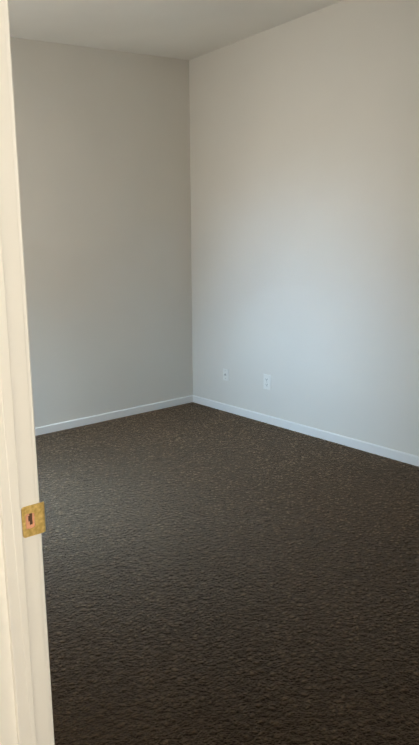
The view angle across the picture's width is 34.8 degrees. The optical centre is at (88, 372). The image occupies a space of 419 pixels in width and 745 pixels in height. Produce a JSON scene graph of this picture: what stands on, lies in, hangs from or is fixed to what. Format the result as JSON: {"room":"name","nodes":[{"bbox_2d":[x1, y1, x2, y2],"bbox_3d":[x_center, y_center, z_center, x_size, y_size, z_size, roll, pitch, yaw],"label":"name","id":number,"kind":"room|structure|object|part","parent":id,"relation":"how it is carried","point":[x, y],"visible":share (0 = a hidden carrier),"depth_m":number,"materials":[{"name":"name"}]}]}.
{"room":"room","nodes":[
{"label":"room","id":0,"kind":"room"},
{"bbox_2d":[10,37,192,427],"bbox_3d":[-0.508,-0.875,4.577,3.313,2.740,0.100,-9,14,-30],"label":"wall","id":1,"kind":"structure","parent":0,"point":[103,143],"depth_m":4.88,"materials":[{"name":"paint"}]},
{"bbox_2d":[35,395,192,435],"bbox_3d":[-0.408,0.443,4.809,3.030,0.060,0.011,-9,14,-30],"label":"baseboard","id":2,"kind":"structure","parent":1,"relation":"attached to","point":[74,423],"depth_m":5.15,"materials":[{"name":"paint"}]},
{"bbox_2d":[8,0,342,59],"bbox_3d":[0.428,-1.659,1.145,4.967,0.100,6.603,-9,14,-30],"label":"ceiling","id":3,"kind":"structure","parent":0,"point":[185,29],"depth_m":4.10,"materials":[{"name":"paint"}]},
{"bbox_2d":[35,402,418,744],"bbox_3d":[0.552,1.120,1.719,4.967,0.100,6.603,-9,14,-30],"label":"floor","id":4,"kind":"structure","parent":0,"point":[213,576],"depth_m":2.67,"materials":[{"name":"carpet"}]},
{"bbox_2d":[189,0,418,455],"bbox_3d":[2.000,-0.776,3.559,0.100,2.740,4.263,-9,14,-30],"label":"wall","id":5,"kind":"structure","parent":0,"point":[304,158],"depth_m":4.27,"materials":[{"name":"paint"}]},
{"bbox_2d":[223,368,228,380],"bbox_3d":[1.095,0.018,5.191,0.017,0.095,0.064,-9,14,-30],"label":"outlet","id":6,"kind":"object","parent":5,"relation":"attached to","point":[226,374],"visible":1,"depth_m":5.19,"materials":[{"name":"white plastic"}]},
{"bbox_2d":[264,374,270,389],"bbox_3d":[1.328,0.071,4.823,0.008,0.113,0.071,-9,14,-30],"label":"duplex electrical outlet","id":7,"kind":"object","parent":5,"relation":"attached to","point":[267,382],"visible":1,"depth_m":4.82,"materials":[{"name":"white plastic"}]},
{"bbox_2d":[193,395,418,466],"bbox_3d":[1.985,0.535,3.844,0.011,0.060,4.163,-9,14,-30],"label":"baseboard","id":8,"kind":"structure","parent":5,"relation":"attached to","point":[404,457],"depth_m":4.49,"materials":[{"name":"paint"}]},
{"bbox_3d":[-0.753,-0.328,1.981,0.116,2.740,4.163,-9,14,-30],"label":"wall","id":9,"kind":"structure","parent":0,"visible":0},
{"bbox_2d":[0,0,54,744],"bbox_3d":[0.067,0.212,0.753,0.150,2.108,0.939,-9,14,-30],"label":"door frame","id":10,"kind":"structure","parent":9,"relation":"attached to","point":[26,713],"depth_m":1.12,"materials":[{"name":"paint"}]},
{"bbox_2d":[25,513,34,528],"bbox_3d":[-0.104,0.261,1.141,0.019,0.029,0.001,-9,14,-30],"label":"pocket","id":11,"kind":"object","parent":10,"relation":"in","point":[28,525],"visible":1,"depth_m":1.14,"materials":[{"name":"brown wood"}]},
{"bbox_3d":[-0.102,0.257,1.141,0.008,0.022,0.001,-9,14,-30],"label":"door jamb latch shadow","id":12,"kind":"part","parent":10,"relation":"part of","materials":[{"name":"gold metal"}]},
{"bbox_2d":[21,501,45,537],"bbox_3d":[-0.097,0.259,1.146,0.048,0.057,0.007,-9,14,-30],"label":"strike plate","id":13,"kind":"object","parent":10,"relation":"attached to","point":[38,510],"visible":1,"depth_m":1.14,"materials":[{"name":"gold metal"}]}
]}

